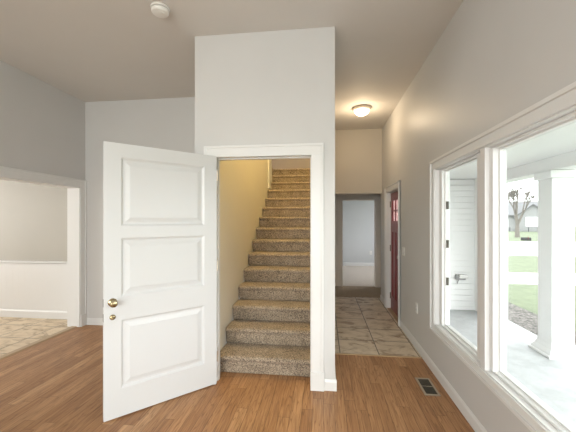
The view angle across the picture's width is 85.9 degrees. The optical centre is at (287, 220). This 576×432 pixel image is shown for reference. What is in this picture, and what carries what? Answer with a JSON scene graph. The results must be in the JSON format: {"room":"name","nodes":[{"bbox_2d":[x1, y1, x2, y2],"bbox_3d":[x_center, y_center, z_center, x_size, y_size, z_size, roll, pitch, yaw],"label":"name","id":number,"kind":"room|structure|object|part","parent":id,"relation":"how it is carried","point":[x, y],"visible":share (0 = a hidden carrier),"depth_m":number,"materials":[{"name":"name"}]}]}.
{"room":"empty living room","nodes":[
{"label":"empty living room","id":0,"kind":"room"},
{"bbox_2d":[0,180,66,261],"bbox_3d":[-4.721,0.150,4.782,3.526,2.800,0.100,0,0,7],"label":"wall","id":1,"kind":"structure","parent":0,"point":[33,217],"depth_m":4.63,"materials":[{"name":"beige paint"}]},
{"bbox_2d":[0,260,66,310],"bbox_3d":[-4.679,1.026,4.709,3.426,0.848,0.035,0,0,7],"label":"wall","id":2,"kind":"structure","parent":1,"relation":"attached to","point":[24,285],"depth_m":4.61,"materials":[{"name":"white paint"}]},
{"bbox_2d":[0,309,66,318],"bbox_3d":[-4.679,1.390,4.708,3.426,0.120,0.012,0,0,7],"label":"baseboard","id":3,"kind":"structure","parent":1,"relation":"attached to","point":[45,314],"depth_m":4.60,"materials":[{"name":"white paint"}]},
{"bbox_2d":[0,326,76,359],"bbox_3d":[-3.015,1.444,3.355,0.090,0.012,1.775,0,0,7],"label":"trim","id":4,"kind":"structure","parent":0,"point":[25,347],"depth_m":3.63,"materials":[{"name":"brown wood"}]},
{"bbox_2d":[0,60,84,179],"bbox_3d":[-3.332,-0.104,0.724,0.162,3.308,7.475,0,0,7],"label":"wall","id":5,"kind":"structure","parent":0,"point":[42,125],"depth_m":3.62,"materials":[{"name":"grey paint"}]},
{"bbox_2d":[0,166,86,326],"bbox_3d":[-3.020,0.444,3.355,0.204,2.012,1.974,0,0,7],"label":"door frame","id":6,"kind":"structure","parent":5,"relation":"attached to","point":[76,188],"depth_m":4.22,"materials":[{"name":"white paint"}]},
{"bbox_2d":[85,97,194,317],"bbox_3d":[-1.757,-0.104,4.254,2.160,3.308,0.100,0,0,7],"label":"wall","id":7,"kind":"structure","parent":0,"point":[165,123],"depth_m":4.28,"materials":[{"name":"grey paint"}]},
{"bbox_2d":[87,318,102,324],"bbox_3d":[-1.748,1.403,4.197,2.129,0.095,0.012,0,0,7],"label":"baseboard","id":8,"kind":"structure","parent":7,"relation":"attached to","point":[90,321],"depth_m":4.30,"materials":[{"name":"white paint"}]},
{"bbox_2d":[0,0,462,129],"bbox_3d":[-1.024,-1.708,1.291,4.619,0.100,9.371,0,0,7],"label":"ceiling","id":9,"kind":"structure","parent":0,"point":[88,50],"depth_m":2.83,"materials":[{"name":"paint"}]},
{"bbox_2d":[150,2,169,17],"bbox_3d":[-0.996,-1.631,2.410,0.140,0.054,0.140,0,0,7],"label":"smoke detector","id":10,"kind":"object","parent":9,"relation":"attached to","point":[160,10],"visible":1,"depth_m":2.38,"materials":[{"name":"white plastic"}]},
{"bbox_2d":[352,105,370,116],"bbox_3d":[1.083,-1.593,4.546,0.270,0.131,0.270,0,0,7],"label":"ceiling light","id":11,"kind":"object","parent":9,"relation":"attached to","point":[359,110],"visible":1,"depth_m":4.47,"materials":[{"name":"white glass"}]},
{"bbox_3d":[1.083,-1.583,4.546,0.224,0.079,0.224,0,0,7],"label":"lamp glass","id":12,"kind":"part","parent":11,"relation":"part of","materials":[{"name":"beige glass"}]},
{"bbox_2d":[0,266,474,431],"bbox_3d":[-1.703,1.487,3.568,9.600,0.086,13.500,0,0,7],"label":"floor","id":13,"kind":"structure","parent":0,"point":[55,384],"depth_m":2.61,"materials":[{"name":"brown wood"}]},
{"bbox_2d":[220,168,309,376],"bbox_3d":[0.020,0.190,4.627,1.012,2.520,3.525,0,0,7],"label":"staircase","id":14,"kind":"structure","parent":13,"relation":"on","point":[268,332],"depth_m":3.67,"materials":[{"name":"carpet"}]},
{"bbox_2d":[415,377,440,395],"bbox_3d":[1.216,1.447,2.704,0.128,0.006,0.290,0,0,7],"label":"floor vent","id":15,"kind":"object","parent":13,"relation":"in","point":[425,384],"visible":1,"depth_m":2.69,"materials":[{"name":"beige metal"}]},
{"bbox_2d":[220,159,269,350],"bbox_3d":[0.014,-1.200,5.157,1.152,5.500,4.690,0,0,7],"label":"wall","id":16,"kind":"structure","parent":0,"point":[244,189],"depth_m":3.65,"materials":[{"name":"beige paint"}]},
{"bbox_2d":[268,159,271,188],"bbox_3d":[-0.409,-1.925,5.845,0.161,2.650,0.280,0,0,7],"label":"trim","id":17,"kind":"structure","parent":16,"relation":"attached to","point":[269,160],"depth_m":5.72,"materials":[{"name":"white paint"}]},
{"bbox_2d":[195,27,334,378],"bbox_3d":[-0.213,-0.104,2.768,1.248,3.308,0.110,0,0,7],"label":"wall","id":18,"kind":"structure","parent":0,"point":[267,87],"depth_m":2.70,"materials":[{"name":"grey paint"}]},
{"bbox_2d":[103,141,217,421],"bbox_3d":[-0.981,0.435,2.492,0.880,2.010,0.175,0,0,-38],"label":"door","id":19,"kind":"structure","parent":18,"relation":"in","point":[160,263],"depth_m":2.44,"materials":[{"name":"white paint"}]},
{"bbox_3d":[-1.251,0.593,2.217,0.061,0.061,0.070,0,0,-38],"label":"knob","id":20,"kind":"part","parent":19,"relation":"part of","materials":[{"name":"gold metal"}]},
{"bbox_3d":[-0.986,0.983,2.489,0.644,0.505,0.035,0,0,-38],"label":"panel","id":21,"kind":"part","parent":19,"relation":"part of","materials":[{"name":"white paint"}]},
{"bbox_3d":[-0.986,0.344,2.489,0.644,0.434,0.035,0,0,-38],"label":"panel","id":22,"kind":"part","parent":19,"relation":"part of","materials":[{"name":"white paint"}]},
{"bbox_3d":[-0.986,-0.214,2.489,0.644,0.507,0.035,0,0,-38],"label":"panel","id":23,"kind":"part","parent":19,"relation":"part of","materials":[{"name":"white paint"}]},
{"bbox_2d":[204,143,323,391],"bbox_3d":[-0.216,0.394,2.759,1.073,2.113,0.148,0,0,7],"label":"door frame","id":24,"kind":"structure","parent":18,"relation":"attached to","point":[314,151],"depth_m":2.65,"materials":[{"name":"white paint"}]},
{"bbox_2d":[272,158,309,168],"bbox_3d":[-0.642,-2.350,7.533,3.000,3.200,0.120,0,0,7],"label":"wall","id":25,"kind":"structure","parent":0,"point":[276,163],"depth_m":7.39,"materials":[{"name":"paint"}]},
{"bbox_2d":[335,194,380,286],"bbox_3d":[1.788,0.050,6.800,1.804,3.000,0.120,0,0,7],"label":"wall","id":26,"kind":"structure","parent":0,"point":[336,195],"depth_m":6.82,"materials":[{"name":"beige paint"}]},
{"bbox_2d":[339,196,378,286],"bbox_3d":[1.556,0.457,6.824,0.870,1.987,0.145,0,0,7],"label":"door frame","id":27,"kind":"structure","parent":26,"relation":"attached to","point":[341,198],"depth_m":6.78,"materials":[{"name":"beige paint"}]},
{"bbox_2d":[335,129,381,193],"bbox_3d":[1.230,-1.125,5.688,0.949,1.265,0.120,0,0,7],"label":"wall","id":28,"kind":"structure","parent":0,"point":[358,153],"depth_m":5.62,"materials":[{"name":"beige paint"}]},
{"bbox_2d":[343,200,373,262],"bbox_3d":[2.572,0.150,9.921,2.840,2.800,0.100,0,0,7],"label":"wall","id":29,"kind":"structure","parent":0,"point":[358,216],"depth_m":9.91,"materials":[{"name":"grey paint"}]},
{"bbox_2d":[343,262,373,265],"bbox_3d":[2.526,1.395,9.870,2.560,0.110,0.012,0,0,7],"label":"baseboard","id":30,"kind":"structure","parent":29,"relation":"attached to","point":[344,263],"depth_m":9.90,"materials":[{"name":"white paint"}]},
{"bbox_2d":[335,353,421,357],"bbox_3d":[0.943,1.447,3.327,0.979,0.006,0.030,0,0,7],"label":"trim","id":31,"kind":"structure","parent":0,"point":[335,353],"depth_m":3.31,"materials":[{"name":"brown wood"}]},
{"bbox_2d":[450,179,474,306],"bbox_3d":[2.550,0.393,5.576,1.500,2.255,0.118,0,0,7],"label":"wall","id":32,"kind":"structure","parent":0,"point":[462,206],"depth_m":5.46,"materials":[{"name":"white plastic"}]},
{"bbox_2d":[455,274,467,283],"bbox_3d":[3.033,1.026,5.420,0.185,0.172,0.085,0,0,7],"label":"utility box","id":33,"kind":"object","parent":32,"relation":"attached to","point":[458,277],"visible":1,"depth_m":5.41,"materials":[{"name":"white plastic"}]},
{"bbox_2d":[450,178,476,310],"bbox_3d":[2.675,0.110,5.807,1.695,3.920,1.630,0,0,7],"label":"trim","id":34,"kind":"structure","parent":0,"point":[475,180],"depth_m":5.40,"materials":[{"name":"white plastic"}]},
{"bbox_2d":[507,183,507,320],"bbox_3d":[3.412,0.417,4.919,0.083,2.305,0.145,0,0,7],"label":"board","id":35,"kind":"object","parent":34,"relation":"attached to","point":[507,183],"visible":0.11,"depth_m":4.84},
{"bbox_2d":[381,0,575,431],"bbox_3d":[1.228,-0.104,1.092,0.100,3.308,9.251,0,0,7],"label":"wall","id":36,"kind":"structure","parent":0,"point":[494,60],"depth_m":2.29,"materials":[{"name":"grey paint"}]},
{"bbox_2d":[384,180,400,325],"bbox_3d":[1.638,0.448,4.721,0.136,2.005,0.995,0,0,7],"label":"door frame","id":37,"kind":"structure","parent":36,"relation":"attached to","point":[396,186],"depth_m":5.11,"materials":[{"name":"white paint"}]},
{"bbox_2d":[388,308,397,321],"bbox_3d":[1.666,1.446,4.718,0.139,0.014,0.787,0,0,7],"label":"door sill","id":38,"kind":"structure","parent":36,"relation":"attached to","point":[389,309],"depth_m":4.75,"materials":[{"name":"brown wood"}]},
{"bbox_2d":[390,191,397,316],"bbox_3d":[1.639,0.495,4.723,0.104,1.886,0.789,0,0,7],"label":"door","id":39,"kind":"structure","parent":36,"relation":"in","point":[394,196],"depth_m":4.83,"materials":[{"name":"red paint"}]},
{"bbox_3d":[1.693,0.700,4.910,0.016,1.044,0.170,0,0,7],"label":"panel","id":40,"kind":"part","parent":39,"relation":"part of","materials":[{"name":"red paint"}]},
{"bbox_3d":[1.671,0.700,4.717,0.016,1.044,0.170,0,0,7],"label":"panel","id":41,"kind":"part","parent":39,"relation":"part of","materials":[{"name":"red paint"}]},
{"bbox_2d":[415,302,417,313],"bbox_3d":[1.449,0.984,3.491,0.010,0.116,0.072,0,0,7],"label":"wall outlet","id":42,"kind":"object","parent":36,"relation":"attached to","point":[416,304],"visible":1,"depth_m":3.48,"materials":[{"name":"white plastic"}]},
{"bbox_2d":[380,295,486,431],"bbox_3d":[1.172,1.403,1.099,0.012,0.095,9.251,0,0,7],"label":"baseboard","id":43,"kind":"structure","parent":36,"relation":"attached to","point":[464,409],"depth_m":2.62,"materials":[{"name":"white paint"}]},
{"bbox_2d":[429,81,575,431],"bbox_3d":[1.216,0.237,1.088,0.134,1.610,3.840,0,0,7],"label":"window","id":44,"kind":"structure","parent":36,"relation":"in","point":[487,360],"depth_m":1.99,"materials":[{"name":"white paint"}]},
{"bbox_3d":[1.410,0.247,2.476,0.040,1.410,0.694,0,0,7],"label":"sash","id":45,"kind":"part","parent":44,"relation":"part of","materials":[{"name":"white paint"}]},
{"bbox_3d":[1.249,0.247,1.085,0.040,1.410,1.738,0,0,7],"label":"sash","id":46,"kind":"part","parent":44,"relation":"part of","materials":[{"name":"white paint"}]},
{"bbox_3d":[0.665,-1.200,5.349,0.096,5.500,5.220,0,0,7],"label":"wall","id":47,"kind":"structure","parent":0,"visible":0},
{"bbox_2d":[324,371,336,390],"bbox_3d":[0.538,1.403,4.160,0.103,0.095,3.073,0,0,7],"label":"baseboard","id":48,"kind":"structure","parent":47,"relation":"attached to","point":[329,384],"depth_m":2.64,"materials":[{"name":"white paint"}]},
{"label":"outside","id":49,"kind":"structure","parent":0,"visible":0},
{"bbox_2d":[508,226,575,330],"bbox_3d":[55.394,2.180,43.949,220.000,0.300,180.000,0,0,7],"label":"lawn","id":50,"kind":"structure","parent":49,"point":[525,296],"depth_m":10.88,"materials":[{"name":"green plant"}]},
{"bbox_2d":[508,185,534,236],"bbox_3d":[28.301,-1.064,37.865,3.264,6.404,3.314,0,0,7],"label":"bare tree","id":51,"kind":"object","parent":50,"relation":"on","point":[511,194],"visible":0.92,"depth_m":37.80,"materials":[{"name":"grey plant"}]},
{"bbox_2d":[508,201,537,231],"bbox_3d":[47.107,-0.820,60.854,11.800,6.100,10.500,0,0,29],"label":"house","id":52,"kind":"structure","parent":50,"relation":"on","point":[529,221],"depth_m":57.99,"materials":[{"name":"grey"}]},
{"bbox_3d":[45.410,0.180,57.320,1.900,1.400,0.030,0,0,29],"label":"pane","id":53,"kind":"part","parent":52,"relation":"part of","materials":[{"name":"white"}]},
{"bbox_2d":[508,302,575,345],"bbox_3d":[4.230,1.880,4.344,1.590,0.300,5.200,0,0,7],"label":"mulch","id":54,"kind":"object","parent":50,"relation":"on","point":[528,320],"visible":0.14,"depth_m":5.56,"materials":[{"name":"brown plant"}]},
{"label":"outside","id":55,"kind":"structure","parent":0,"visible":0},
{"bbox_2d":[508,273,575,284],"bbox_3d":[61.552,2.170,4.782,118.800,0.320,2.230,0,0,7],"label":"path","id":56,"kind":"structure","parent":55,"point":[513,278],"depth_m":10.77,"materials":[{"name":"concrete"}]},
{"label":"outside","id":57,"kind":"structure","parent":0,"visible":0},
{"bbox_2d":[450,122,575,178],"bbox_3d":[2.470,-0.792,3.113,1.905,0.115,4.950,0,0,7],"label":"ceiling","id":58,"kind":"structure","parent":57,"point":[560,141],"depth_m":3.24,"materials":[{"name":"white paint"}]},
{"bbox_2d":[507,150,575,182],"bbox_3d":[3.063,-0.659,2.732,0.240,0.152,4.330,0,0,7],"label":"beam","id":59,"kind":"structure","parent":58,"relation":"attached to","point":[566,161],"depth_m":3.71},
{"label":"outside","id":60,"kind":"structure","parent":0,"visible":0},
{"bbox_2d":[450,310,575,427],"bbox_3d":[2.124,1.660,0.671,1.734,0.180,9.820,0,0,7],"label":"floor","id":61,"kind":"structure","parent":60,"point":[553,382],"depth_m":3.31,"materials":[{"name":"grey concrete"}]},
{"bbox_2d":[528,170,575,360],"bbox_3d":[3.170,0.494,3.666,0.380,2.152,0.380,0,0,7],"label":"porch column","id":62,"kind":"structure","parent":61,"relation":"on","point":[555,340],"depth_m":3.56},
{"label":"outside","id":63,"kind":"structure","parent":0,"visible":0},
{"bbox_2d":[508,241,575,255],"bbox_3d":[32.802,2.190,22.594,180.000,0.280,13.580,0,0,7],"label":"street","id":64,"kind":"structure","parent":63,"point":[515,248],"depth_m":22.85,"materials":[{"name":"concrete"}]},
{"bbox_2d":[521,237,530,252],"bbox_3d":[14.994,1.555,19.492,0.520,1.150,0.220,0,0,37],"label":"mailbox","id":65,"kind":"object","parent":64,"relation":"on","point":[525,239],"visible":0.9,"depth_m":19.45,"materials":[{"name":"metal"}]}
]}

